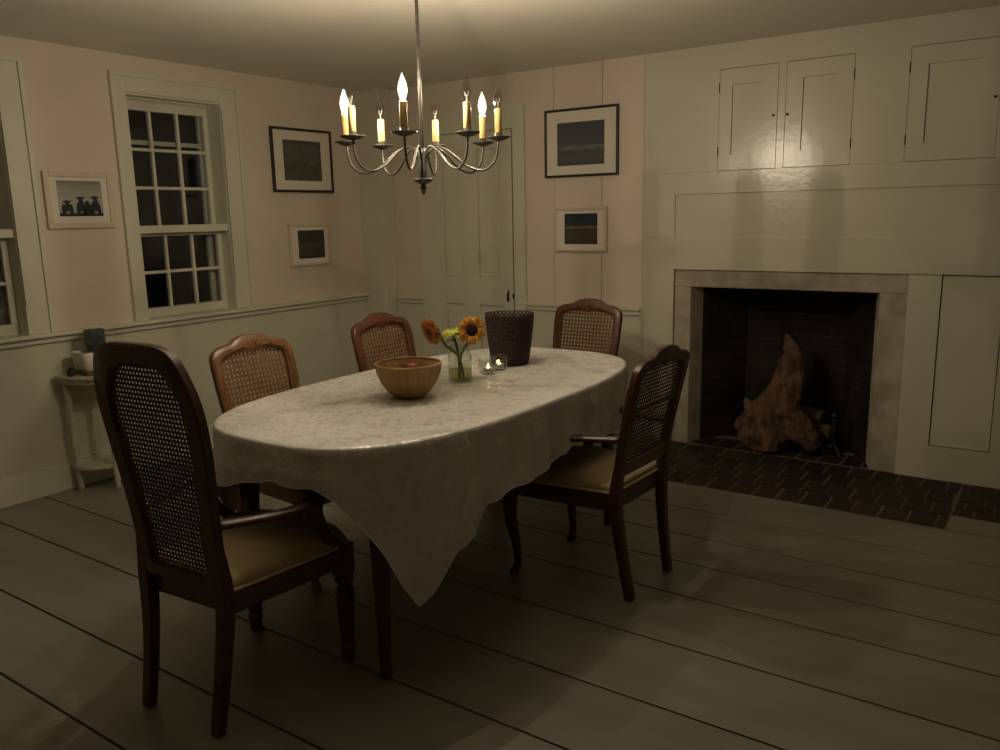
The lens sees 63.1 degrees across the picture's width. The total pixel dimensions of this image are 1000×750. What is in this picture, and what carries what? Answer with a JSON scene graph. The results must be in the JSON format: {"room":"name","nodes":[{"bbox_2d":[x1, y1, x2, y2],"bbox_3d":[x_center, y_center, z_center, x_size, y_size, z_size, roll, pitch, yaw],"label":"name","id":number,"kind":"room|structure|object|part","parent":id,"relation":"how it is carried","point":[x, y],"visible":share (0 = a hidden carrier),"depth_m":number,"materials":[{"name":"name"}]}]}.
{"room":"dining room","nodes":[
{"label":"dining room","id":0,"kind":"room"},
{"bbox_2d":[0,35,369,479],"bbox_3d":[-3.059,-0.332,3.319,0.180,2.300,7.410,6,13,34],"label":"wall","id":1,"kind":"structure","parent":0,"point":[67,89],"depth_m":4.58,"materials":[{"name":"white paint"}]},
{"bbox_2d":[0,55,55,337],"bbox_3d":[-2.648,-0.816,3.833,0.216,1.375,0.828,6,13,34],"label":"window","id":2,"kind":"structure","parent":1,"relation":"in","point":[26,308],"depth_m":4.08,"materials":[{"name":"beige paint"}]},
{"bbox_3d":[-2.728,-0.777,3.874,0.020,1.240,0.610,6,13,34],"label":"storm frame","id":3,"kind":"part","parent":2,"relation":"part of","materials":[{"name":"beige paint"}]},
{"bbox_3d":[-2.631,-0.657,3.831,0.094,0.044,0.604,6,13,34],"label":"meeting rail","id":4,"kind":"part","parent":2,"relation":"part of","materials":[{"name":"beige paint"}]},
{"bbox_3d":[-2.658,-0.406,3.903,0.032,0.499,0.604,6,13,34],"label":"sash","id":5,"kind":"part","parent":2,"relation":"part of","materials":[{"name":"beige paint"}]},
{"bbox_2d":[41,170,116,228],"bbox_3d":[-2.213,-0.922,4.288,0.020,0.292,0.365,6,13,34],"label":"framed picture","id":6,"kind":"object","parent":1,"relation":"attached to","point":[72,199],"visible":1,"depth_m":4.28,"materials":[{"name":"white wood"}]},
{"bbox_2d":[56,181,103,216],"bbox_3d":[-2.216,-0.930,4.292,0.006,0.186,0.241,6,13,34],"label":"print","id":7,"kind":"object","parent":6,"relation":"attached to","point":[73,198],"depth_m":4.29,"materials":[{"name":"black"}]},
{"bbox_2d":[0,425,212,508],"bbox_3d":[-2.992,0.745,3.419,0.018,0.147,7.080,6,13,34],"label":"baseboard","id":8,"kind":"structure","parent":1,"relation":"attached to","point":[14,490],"depth_m":4.29,"materials":[{"name":"beige paint"}]},
{"bbox_2d":[107,70,254,321],"bbox_3d":[-1.924,-1.034,4.865,0.216,1.375,0.828,6,13,34],"label":"window","id":9,"kind":"structure","parent":1,"relation":"in","point":[225,228],"depth_m":4.95,"materials":[{"name":"beige paint"}]},
{"bbox_3d":[-1.982,-1.236,4.840,0.032,0.741,0.604,6,13,34],"label":"sash","id":10,"kind":"part","parent":9,"relation":"part of","materials":[{"name":"beige paint"}]},
{"bbox_3d":[-2.004,-0.995,4.907,0.020,1.240,0.610,6,13,34],"label":"storm frame","id":11,"kind":"part","parent":9,"relation":"part of","materials":[{"name":"beige paint"}]},
{"bbox_3d":[-1.907,-0.875,4.864,0.094,0.044,0.604,6,13,34],"label":"meeting rail","id":12,"kind":"part","parent":9,"relation":"part of","materials":[{"name":"beige paint"}]},
{"bbox_3d":[-1.934,-0.624,4.936,0.032,0.499,0.604,6,13,34],"label":"sash","id":13,"kind":"part","parent":9,"relation":"part of","materials":[{"name":"beige paint"}]},
{"bbox_2d":[0,292,369,349],"bbox_3d":[-2.994,0.007,3.265,0.050,0.053,7.080,6,13,34],"label":"trim","id":14,"kind":"structure","parent":1,"relation":"attached to","point":[25,340],"depth_m":4.79,"materials":[{"name":"beige paint"}]},
{"bbox_2d":[268,126,333,192],"bbox_3d":[-1.333,-1.448,5.501,0.020,0.418,0.534,6,13,34],"label":"framed picture","id":15,"kind":"object","parent":1,"relation":"attached to","point":[301,159],"visible":1,"depth_m":5.49,"materials":[{"name":"brown wood"}]},
{"bbox_2d":[282,139,321,180],"bbox_3d":[-1.337,-1.448,5.504,0.005,0.268,0.340,6,13,34],"label":"print","id":16,"kind":"object","parent":15,"relation":"attached to","point":[301,158],"depth_m":5.50,"materials":[{"name":"black paper"}]},
{"bbox_2d":[288,223,331,266],"bbox_3d":[-1.310,-0.902,5.625,0.020,0.284,0.370,6,13,34],"label":"framed picture","id":17,"kind":"object","parent":1,"relation":"attached to","point":[309,244],"visible":1,"depth_m":5.62,"materials":[{"name":"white wood"}]},
{"bbox_2d":[298,230,324,258],"bbox_3d":[-1.308,-0.906,5.637,0.005,0.196,0.247,6,13,34],"label":"print","id":18,"kind":"object","parent":17,"relation":"attached to","point":[311,243],"depth_m":5.64,"materials":[{"name":"black"}]},
{"bbox_2d":[0,433,999,749],"bbox_3d":[-0.123,1.187,1.551,7.116,0.120,7.360,6,13,34],"label":"floor","id":19,"kind":"structure","parent":0,"point":[773,624],"depth_m":2.73,"materials":[{"name":"grey paint"}]},
{"bbox_2d":[54,366,127,489],"bbox_3d":[-2.110,0.295,4.361,0.265,0.630,0.344,6,13,34],"label":"side table","id":20,"kind":"object","parent":19,"relation":"on","point":[107,462],"visible":0.43,"depth_m":4.31,"materials":[{"name":"white paint"}]},
{"bbox_2d":[66,367,75,376],"bbox_3d":[-2.213,-0.015,4.197,0.040,0.045,0.028,6,13,34],"label":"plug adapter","id":21,"kind":"object","parent":20,"relation":"on","point":[71,373],"visible":1,"depth_m":4.19,"materials":[{"name":"black plastic"}]},
{"bbox_3d":[-2.262,0.330,4.317,0.040,0.585,0.050,6,13,34],"label":"leg","id":22,"kind":"part","parent":20,"relation":"part of","materials":[{"name":"white paint"}]},
{"bbox_2d":[74,369,93,375],"bbox_3d":[-2.139,-0.023,4.289,0.150,0.022,0.160,6,13,34],"label":"wooden tray","id":23,"kind":"object","parent":20,"relation":"on","point":[83,373],"visible":0.24,"depth_m":4.21,"materials":[{"name":"brown wood"}]},
{"bbox_2d":[71,349,93,371],"bbox_3d":[-2.139,-0.081,4.270,0.144,0.097,0.164,6,13,34],"label":"planter pot","id":24,"kind":"object","parent":23,"relation":"on","point":[83,359],"visible":0.5,"depth_m":4.20,"materials":[{"name":"white ceramic"}]},
{"bbox_2d":[83,328,105,350],"bbox_3d":[-2.125,-0.188,4.285,0.108,0.107,0.124,6,13,34],"label":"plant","id":25,"kind":"object","parent":24,"relation":"on","point":[93,337],"visible":0.71,"depth_m":4.24,"materials":[{"name":"green plant"}]},
{"bbox_2d":[72,455,112,470],"bbox_3d":[-2.137,0.477,4.418,0.190,0.016,0.280,6,13,34],"label":"shelf","id":26,"kind":"object","parent":20,"relation":"attached to","point":[106,462],"depth_m":4.35,"materials":[{"name":"white paint"}]},
{"bbox_3d":[-2.062,0.323,4.333,0.040,0.585,0.039,6,13,34],"label":"leg","id":27,"kind":"part","parent":20,"relation":"part of","materials":[{"name":"white paint"}]},
{"bbox_2d":[93,341,355,737],"bbox_3d":[-0.794,0.407,2.439,0.552,1.100,0.596,5,13,30],"label":"armchair","id":28,"kind":"object","parent":19,"relation":"on","point":[232,564],"visible":1,"depth_m":2.25,"materials":[{"name":"brown wood"}]},
{"bbox_3d":[-1.036,0.677,2.379,0.052,0.604,0.087,5,13,30],"label":"leg","id":29,"kind":"part","parent":28,"relation":"part of","materials":[{"name":"brown wood"}]},
{"bbox_3d":[-0.919,0.259,2.200,0.315,0.608,0.078,5,13,30],"label":"cane panel","id":30,"kind":"part","parent":28,"relation":"part of","materials":[{"name":"brown wicker"}]},
{"bbox_3d":[-0.919,0.249,2.198,0.408,0.692,0.117,5,13,30],"label":"frame","id":31,"kind":"part","parent":28,"relation":"part of","materials":[{"name":"brown wood"}]},
{"bbox_3d":[-1.002,0.347,2.508,0.078,0.042,0.352,2,12,16],"label":"armrest","id":32,"kind":"part","parent":28,"relation":"part of","materials":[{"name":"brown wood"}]},
{"bbox_3d":[-0.765,0.702,2.222,0.052,0.604,0.087,5,13,30],"label":"leg","id":33,"kind":"part","parent":28,"relation":"part of","materials":[{"name":"brown wood"}]},
{"bbox_3d":[-0.764,0.571,2.517,0.473,0.062,0.489,5,13,30],"label":"seat frame","id":34,"kind":"part","parent":28,"relation":"part of","materials":[{"name":"brown wood"}]},
{"bbox_3d":[-0.765,0.512,2.505,0.462,0.062,0.477,5,13,30],"label":"seat","id":35,"kind":"part","parent":28,"relation":"part of","materials":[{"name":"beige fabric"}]},
{"bbox_3d":[-0.854,0.690,2.801,0.065,0.404,0.064,5,13,30],"label":"leg","id":36,"kind":"part","parent":28,"relation":"part of","materials":[{"name":"brown wood"}]},
{"bbox_3d":[-0.626,0.382,2.289,0.352,0.042,0.078,-12,15,-43],"label":"armrest","id":37,"kind":"part","parent":28,"relation":"part of","materials":[{"name":"brown wood"}]},
{"bbox_3d":[-0.492,0.723,2.591,0.065,0.404,0.064,5,13,30],"label":"leg","id":38,"kind":"part","parent":28,"relation":"part of","materials":[{"name":"brown wood"}]},
{"bbox_2d":[209,333,331,592],"bbox_3d":[-0.808,0.314,3.341,0.612,0.937,0.480,6,13,34],"label":"dining chair","id":39,"kind":"object","parent":19,"relation":"on","point":[250,342],"visible":0.4,"depth_m":3.37,"materials":[{"name":"brown wood"}]},
{"bbox_3d":[-1.075,0.487,3.352,0.082,0.604,0.064,6,13,34],"label":"leg","id":40,"kind":"part","parent":39,"relation":"part of","materials":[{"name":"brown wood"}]},
{"bbox_3d":[-1.013,0.061,3.431,0.127,0.466,0.414,6,13,34],"label":"frame","id":41,"kind":"part","parent":39,"relation":"part of","materials":[{"name":"brown wood"}]},
{"bbox_3d":[-1.014,0.066,3.432,0.076,0.355,0.345,6,13,34],"label":"cane panel","id":42,"kind":"part","parent":39,"relation":"part of","materials":[{"name":"beige wicker"}]},
{"bbox_3d":[-0.757,0.412,3.326,0.489,0.062,0.453,6,13,34],"label":"seat frame","id":43,"kind":"part","parent":39,"relation":"part of","materials":[{"name":"brown wood"}]},
{"bbox_3d":[-0.710,0.632,3.088,0.083,0.407,0.074,6,13,34],"label":"leg","id":44,"kind":"part","parent":39,"relation":"part of","materials":[{"name":"brown wood"}]},
{"bbox_2d":[351,312,415,372],"bbox_3d":[-0.364,0.174,4.010,0.612,0.937,0.480,6,13,34],"label":"dining chair","id":45,"kind":"object","parent":19,"relation":"on","point":[378,319],"visible":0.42,"depth_m":4.07,"materials":[{"name":"red wood"}]},
{"bbox_3d":[-0.569,-0.075,4.101,0.076,0.355,0.345,6,13,34],"label":"cane panel","id":46,"kind":"part","parent":45,"relation":"part of","materials":[{"name":"beige wicker"}]},
{"bbox_2d":[239,433,612,679],"bbox_3d":[-0.187,0.414,3.226,0.956,0.753,1.828,6,13,34],"label":"dining table","id":47,"kind":"object","parent":19,"relation":"on","point":[249,492],"visible":0.15,"depth_m":2.48,"materials":[{"name":"brown wood"}]},
{"bbox_3d":[-0.846,0.527,2.798,0.057,0.724,0.056,6,13,34],"label":"leg","id":48,"kind":"part","parent":47,"relation":"part of","materials":[{"name":"brown wood"}]},
{"bbox_3d":[-0.361,0.582,2.469,0.057,0.724,0.056,6,13,34],"label":"leg","id":49,"kind":"part","parent":47,"relation":"part of","materials":[{"name":"brown wood"}]},
{"bbox_2d":[213,347,633,606],"bbox_3d":[-0.190,0.288,3.200,1.073,0.519,1.920,6,13,34],"label":"tablecloth","id":50,"kind":"object","parent":47,"relation":"on","point":[419,476],"visible":0.82,"depth_m":2.55,"materials":[{"name":"white fabric"}]},
{"bbox_2d":[374,356,441,398],"bbox_3d":[-0.328,0.015,2.932,0.242,0.125,0.242,6,13,34],"label":"wooden bowl","id":51,"kind":"object","parent":50,"relation":"on","point":[404,383],"visible":0.99,"depth_m":2.86,"materials":[{"name":"brown wood"}]},
{"bbox_2d":[402,361,418,367],"bbox_3d":[-0.328,-0.020,2.980,0.066,0.066,0.066,6,13,34],"label":"apple","id":52,"kind":"object","parent":51,"relation":"in","point":[410,364],"visible":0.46,"depth_m":2.96,"materials":[{"name":"red food"}]},
{"bbox_2d":[448,344,471,382],"bbox_3d":[-0.157,-0.048,3.178,0.095,0.147,0.095,6,13,34],"label":"glass jar","id":53,"kind":"object","parent":50,"relation":"on","point":[450,344],"visible":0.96,"depth_m":3.18,"materials":[{"name":"glass"}]},
{"bbox_2d":[420,318,464,378],"bbox_3d":[-0.232,-0.101,3.150,0.171,0.242,0.089,2,12,18],"label":"sunflower","id":54,"kind":"object","parent":53,"relation":"in","point":[432,333],"visible":1,"depth_m":3.15,"materials":[{"name":"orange plant"}]},
{"bbox_3d":[-0.200,-0.088,3.176,0.125,0.205,0.023,0,11,4],"label":"stem","id":55,"kind":"part","parent":54,"relation":"part of","materials":[{"name":"green plant"}]},
{"bbox_2d":[441,327,459,361],"bbox_3d":[-0.181,-0.088,3.188,0.100,0.198,0.101,0,11,8],"label":"flower","id":56,"kind":"object","parent":53,"relation":"in","point":[453,332],"visible":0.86,"depth_m":3.15,"materials":[{"name":"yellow plant"}]},
{"bbox_3d":[-0.171,-0.077,3.185,0.032,0.177,0.017,1,11,10],"label":"stem","id":57,"kind":"part","parent":56,"relation":"part of","materials":[{"name":"green plant"}]},
{"bbox_2d":[458,315,484,378],"bbox_3d":[-0.112,-0.109,3.161,0.113,0.247,0.053,-2,11,-5],"label":"sunflower","id":58,"kind":"object","parent":53,"relation":"in","point":[471,330],"visible":1,"depth_m":3.13,"materials":[{"name":"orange plant"}]},
{"bbox_3d":[-0.135,-0.085,3.172,0.071,0.197,0.027,-4,11,-15],"label":"stem","id":59,"kind":"part","parent":58,"relation":"part of","materials":[{"name":"green plant"}]},
{"bbox_2d":[478,359,497,374],"bbox_3d":[-0.049,-0.036,3.328,0.079,0.060,0.079,6,13,34],"label":"glass","id":60,"kind":"object","parent":50,"relation":"on","point":[478,359],"visible":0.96,"depth_m":3.32,"materials":[{"name":"clear glass"}]},
{"bbox_2d":[483,365,492,371],"bbox_3d":[-0.049,-0.031,3.329,0.039,0.030,0.039,6,13,34],"label":"tealight candle","id":61,"kind":"object","parent":60,"relation":"in","point":[488,368],"visible":1,"depth_m":3.32,"materials":[{"name":"white wax"}]},
{"bbox_2d":[489,355,507,370],"bbox_3d":[-0.004,-0.052,3.409,0.079,0.060,0.079,6,13,34],"label":"glass","id":62,"kind":"object","parent":50,"relation":"on","point":[507,355],"visible":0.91,"depth_m":3.40,"materials":[{"name":"clear glass"}]},
{"bbox_2d":[494,361,503,367],"bbox_3d":[-0.004,-0.048,3.410,0.039,0.030,0.039,6,13,34],"label":"tealight candle","id":63,"kind":"object","parent":62,"relation":"in","point":[499,365],"visible":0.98,"depth_m":3.40,"materials":[{"name":"white wax"}]},
{"bbox_2d":[485,310,533,366],"bbox_3d":[0.042,-0.160,3.528,0.214,0.224,0.215,1,11,10],"label":"wicker basket","id":64,"kind":"object","parent":50,"relation":"on","point":[510,335],"visible":1,"depth_m":3.46,"materials":[{"name":"brown wicker"}]},
{"bbox_3d":[0.473,0.331,3.660,0.057,0.724,0.056,6,13,34],"label":"leg","id":65,"kind":"part","parent":47,"relation":"part of","materials":[{"name":"brown wood"}]},
{"bbox_2d":[553,298,622,355],"bbox_3d":[0.349,0.081,4.405,0.480,0.937,0.612,6,13,34],"label":"dining chair","id":66,"kind":"object","parent":19,"relation":"on","point":[588,305],"visible":0.43,"depth_m":4.54,"materials":[{"name":"red wood"}]},
{"bbox_3d":[0.481,-0.187,4.557,0.345,0.355,0.076,6,13,34],"label":"cane panel","id":67,"kind":"part","parent":66,"relation":"part of","materials":[{"name":"beige wicker"}]},
{"bbox_2d":[502,344,689,601],"bbox_3d":[0.375,0.323,3.167,0.612,0.937,0.552,7,14,37],"label":"armchair","id":68,"kind":"object","parent":19,"relation":"on","point":[588,475],"visible":0.8,"depth_m":3.02,"materials":[{"name":"brown wood"}]},
{"bbox_3d":[0.051,0.593,3.203,0.085,0.407,0.066,2,12,15],"label":"leg","id":69,"kind":"part","parent":68,"relation":"part of","materials":[{"name":"brown wood"}]},
{"bbox_3d":[0.310,0.523,3.535,0.066,0.407,0.085,-8,13,-30],"label":"leg","id":70,"kind":"part","parent":68,"relation":"part of","materials":[{"name":"brown wood"}]},
{"bbox_3d":[0.329,0.410,3.221,0.489,0.062,0.473,7,14,37],"label":"seat frame","id":71,"kind":"part","parent":68,"relation":"part of","materials":[{"name":"brown wood"}]},
{"bbox_3d":[0.328,0.351,3.209,0.477,0.062,0.461,7,14,37],"label":"seat","id":72,"kind":"part","parent":68,"relation":"part of","materials":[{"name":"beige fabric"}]},
{"bbox_3d":[0.263,0.221,2.944,0.361,0.042,0.072,4,12,26],"label":"armrest","id":73,"kind":"part","parent":68,"relation":"part of","materials":[{"name":"brown wood"}]},
{"bbox_3d":[0.441,0.536,2.940,0.082,0.604,0.064,7,14,37],"label":"leg","id":74,"kind":"part","parent":68,"relation":"part of","materials":[{"name":"brown wood"}]},
{"bbox_3d":[0.536,0.146,3.292,0.072,0.042,0.361,-11,15,-40],"label":"armrest","id":75,"kind":"part","parent":68,"relation":"part of","materials":[{"name":"brown wood"}]},
{"bbox_3d":[0.562,0.117,2.976,0.127,0.466,0.414,7,14,37],"label":"frame","id":76,"kind":"part","parent":68,"relation":"part of","materials":[{"name":"brown wood"}]},
{"bbox_3d":[0.563,0.124,2.977,0.076,0.351,0.345,7,14,37],"label":"cane panel","id":77,"kind":"part","parent":68,"relation":"part of","materials":[{"name":"brown wicker"}]},
{"bbox_3d":[0.556,0.102,2.978,0.022,0.017,0.338,7,14,37],"label":"rail","id":78,"kind":"part","parent":68,"relation":"part of","materials":[{"name":"brown wood"}]},
{"bbox_3d":[0.649,0.479,3.206,0.082,0.604,0.064,7,14,37],"label":"leg","id":79,"kind":"part","parent":68,"relation":"part of","materials":[{"name":"brown wood"}]},
{"bbox_2d":[634,269,999,529],"bbox_3d":[2.114,0.036,4.058,2.940,1.120,1.152,6,13,34],"label":"fireplace","id":80,"kind":"object","parent":19,"relation":"on","point":[848,328],"visible":0.89,"depth_m":4.67,"materials":[{"name":"paint"}]},
{"bbox_2d":[734,334,820,453],"bbox_3d":[1.618,0.124,4.731,0.493,0.726,0.252,6,13,34],"label":"stump","id":81,"kind":"object","parent":80,"relation":"on","point":[774,420],"visible":0.99,"depth_m":4.69,"materials":[{"name":"brown wood"}]},
{"bbox_2d":[813,422,831,440],"bbox_3d":[1.841,0.316,4.892,0.096,0.100,0.320,-11,15,-42],"label":"log","id":82,"kind":"object","parent":80,"relation":"in","point":[824,431],"visible":0.24,"depth_m":4.78,"materials":[{"name":"brown wood"}]},
{"bbox_2d":[800,405,826,423],"bbox_3d":[1.809,0.220,4.891,0.088,0.101,0.292,-11,15,-41],"label":"log","id":83,"kind":"object","parent":82,"relation":"on","point":[816,415],"visible":0.48,"depth_m":4.80,"materials":[{"name":"brown wood"}]},
{"bbox_2d":[818,412,840,455],"bbox_3d":[1.958,0.322,4.757,0.130,0.255,0.238,6,13,34],"label":"andiron","id":84,"kind":"object","parent":80,"relation":"on","point":[834,416],"visible":1,"depth_m":4.67,"materials":[{"name":"black metal"}]},
{"bbox_3d":[1.917,0.339,4.677,0.039,0.255,0.038,6,13,34],"label":"post","id":85,"kind":"part","parent":84,"relation":"part of","materials":[{"name":"black metal"}]},
{"bbox_2d":[0,0,999,90],"bbox_3d":[-0.159,-1.182,1.107,7.116,0.100,7.410,6,13,34],"label":"ceiling","id":86,"kind":"structure","parent":0,"point":[355,45],"depth_m":3.96,"materials":[{"name":"paint"}]},
{"bbox_2d":[334,0,510,193],"bbox_3d":[-0.288,-1.064,2.902,0.624,0.815,0.624,6,13,34],"label":"chandelier","id":87,"kind":"object","parent":86,"relation":"hanging from","point":[348,120],"visible":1,"depth_m":2.92,"materials":[{"name":"grey metal"}]},
{"bbox_3d":[-0.426,-0.791,2.972,0.278,0.112,0.008,0,11,6],"label":"arm","id":88,"kind":"part","parent":87,"relation":"part of","materials":[{"name":"grey metal"}]},
{"bbox_3d":[-0.395,-0.771,2.867,0.278,0.112,0.008,-10,14,-38],"label":"arm","id":89,"kind":"part","parent":87,"relation":"part of","materials":[{"name":"grey metal"}]},
{"bbox_3d":[-0.373,-0.811,3.067,0.008,0.112,0.278,-10,14,-38],"label":"arm","id":90,"kind":"part","parent":87,"relation":"part of","materials":[{"name":"grey metal"}]},
{"bbox_3d":[-0.298,-0.763,2.814,0.008,0.112,0.278,0,11,6],"label":"arm","id":91,"kind":"part","parent":87,"relation":"part of","materials":[{"name":"grey metal"}]},
{"bbox_3d":[-0.289,-1.123,2.890,0.013,0.656,0.012,6,13,34],"label":"rod","id":92,"kind":"part","parent":87,"relation":"part of","materials":[{"name":"grey metal"}]},
{"bbox_3d":[-0.266,-0.819,3.097,0.008,0.112,0.278,0,11,6],"label":"arm","id":93,"kind":"part","parent":87,"relation":"part of","materials":[{"name":"grey metal"}]},
{"bbox_3d":[-0.192,-0.771,2.844,0.008,0.112,0.278,-10,14,-38],"label":"arm","id":94,"kind":"part","parent":87,"relation":"part of","materials":[{"name":"grey metal"}]},
{"bbox_3d":[-0.169,-0.810,3.044,0.278,0.112,0.008,-10,14,-38],"label":"arm","id":95,"kind":"part","parent":87,"relation":"part of","materials":[{"name":"grey metal"}]},
{"bbox_3d":[-0.138,-0.790,2.940,0.278,0.112,0.008,0,11,6],"label":"arm","id":96,"kind":"part","parent":87,"relation":"part of","materials":[{"name":"grey metal"}]},
{"bbox_2d":[389,5,999,488],"bbox_3d":[1.925,-0.625,4.276,6.916,2.300,0.090,6,13,34],"label":"wall","id":97,"kind":"structure","parent":0,"point":[671,208],"depth_m":4.44,"materials":[{"name":"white paint"}]},
{"bbox_2d":[355,88,400,368],"bbox_3d":[-0.896,-0.916,6.067,0.211,2.300,0.130,6,13,34],"label":"trim","id":98,"kind":"structure","parent":97,"relation":"attached to","point":[376,188],"depth_m":5.95,"materials":[{"name":"white paint"}]},
{"bbox_2d":[396,296,423,303],"bbox_3d":[-0.661,-0.557,6.037,0.265,0.047,0.034,6,13,34],"label":"trim","id":99,"kind":"structure","parent":97,"relation":"attached to","point":[405,299],"depth_m":6.04,"materials":[{"name":"beige paint"}]},
{"bbox_2d":[416,104,527,356],"bbox_3d":[-0.184,-0.755,5.688,0.895,2.100,0.102,6,13,34],"label":"door","id":100,"kind":"structure","parent":97,"relation":"in","point":[473,227],"depth_m":5.61,"materials":[{"name":"beige paint"}]},
{"bbox_3d":[-0.312,-1.125,5.702,0.172,0.853,0.029,6,13,34],"label":"panel","id":101,"kind":"part","parent":100,"relation":"part of","materials":[{"name":"beige paint"}]},
{"bbox_3d":[-0.294,-0.234,5.876,0.172,0.568,0.029,6,13,34],"label":"panel","id":102,"kind":"part","parent":100,"relation":"part of","materials":[{"name":"beige paint"}]},
{"bbox_3d":[-0.061,-1.097,5.531,0.185,0.853,0.029,6,13,34],"label":"panel","id":103,"kind":"part","parent":100,"relation":"part of","materials":[{"name":"beige paint"}]},
{"bbox_3d":[-0.042,-0.206,5.706,0.185,0.568,0.029,6,13,34],"label":"panel","id":104,"kind":"part","parent":100,"relation":"part of","materials":[{"name":"beige paint"}]},
{"bbox_2d":[554,206,607,251],"bbox_3d":[0.509,-0.921,5.147,0.374,0.278,0.020,6,13,34],"label":"framed picture","id":105,"kind":"object","parent":97,"relation":"attached to","point":[576,229],"visible":1,"depth_m":5.14,"materials":[{"name":"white wood"}]},
{"bbox_2d":[565,213,596,243],"bbox_3d":[0.514,-0.925,5.150,0.241,0.195,0.005,6,13,34],"label":"print","id":106,"kind":"object","parent":105,"relation":"attached to","point":[580,228],"depth_m":5.15,"materials":[{"name":"black paper"}]},
{"bbox_2d":[544,103,618,177],"bbox_3d":[0.501,-1.442,5.043,0.518,0.414,0.020,6,13,34],"label":"framed picture","id":107,"kind":"object","parent":97,"relation":"attached to","point":[580,141],"visible":1,"depth_m":5.04,"materials":[{"name":"brown wood"}]},
{"bbox_2d":[557,119,604,165],"bbox_3d":[0.501,-1.437,5.050,0.338,0.265,0.005,6,13,34],"label":"print","id":108,"kind":"object","parent":107,"relation":"attached to","point":[580,142],"depth_m":5.04,"materials":[{"name":"paper"}]},
{"bbox_2d":[525,302,640,315],"bbox_3d":[0.518,-0.426,5.239,0.835,0.047,0.034,6,13,34],"label":"trim","id":109,"kind":"structure","parent":97,"relation":"attached to","point":[530,306],"depth_m":5.33,"materials":[{"name":"beige paint"}]},
{"bbox_2d":[717,54,855,170],"bbox_3d":[1.515,-1.389,4.359,0.708,0.541,0.040,6,13,34],"label":"upper cabinet","id":110,"kind":"object","parent":97,"relation":"attached to","point":[820,91],"visible":1,"depth_m":4.34,"materials":[{"name":"white paint"}]},
{"bbox_3d":[1.359,-1.409,4.477,0.164,0.370,0.011,6,13,34],"label":"door panel","id":111,"kind":"part","parent":110,"relation":"part of","materials":[{"name":"white paint"}]},
{"bbox_3d":[1.363,-1.408,4.472,0.319,0.541,0.024,6,13,34],"label":"door","id":112,"kind":"part","parent":110,"relation":"part of","materials":[{"name":"white paint"}]},
{"bbox_3d":[1.670,-1.374,4.267,0.163,0.370,0.011,6,13,34],"label":"door panel","id":113,"kind":"part","parent":110,"relation":"part of","materials":[{"name":"white paint"}]},
{"bbox_3d":[1.669,-1.374,4.264,0.335,0.541,0.024,6,13,34],"label":"door","id":114,"kind":"part","parent":110,"relation":"part of","materials":[{"name":"white paint"}]},
{"bbox_3d":[2.139,-0.816,4.064,2.663,0.247,0.020,6,13,34],"label":"overmantel panel","id":115,"kind":"part","parent":97,"relation":"part of","materials":[{"name":"white paint"}]},
{"bbox_2d":[904,37,999,161],"bbox_3d":[2.174,-1.316,3.913,0.392,0.541,0.040,6,13,34],"label":"upper cabinet","id":116,"kind":"object","parent":97,"relation":"attached to","point":[954,98],"visible":1,"depth_m":3.91,"materials":[{"name":"white paint"}]},
{"bbox_3d":[2.182,-1.317,3.920,0.227,0.370,0.011,6,13,34],"label":"door panel","id":117,"kind":"part","parent":116,"relation":"part of","materials":[{"name":"white paint"}]},
{"bbox_3d":[2.338,-0.055,4.082,0.268,0.874,0.026,6,13,34],"label":"wainscot panel","id":118,"kind":"part","parent":97,"relation":"part of","materials":[{"name":"white paint"}]}
]}

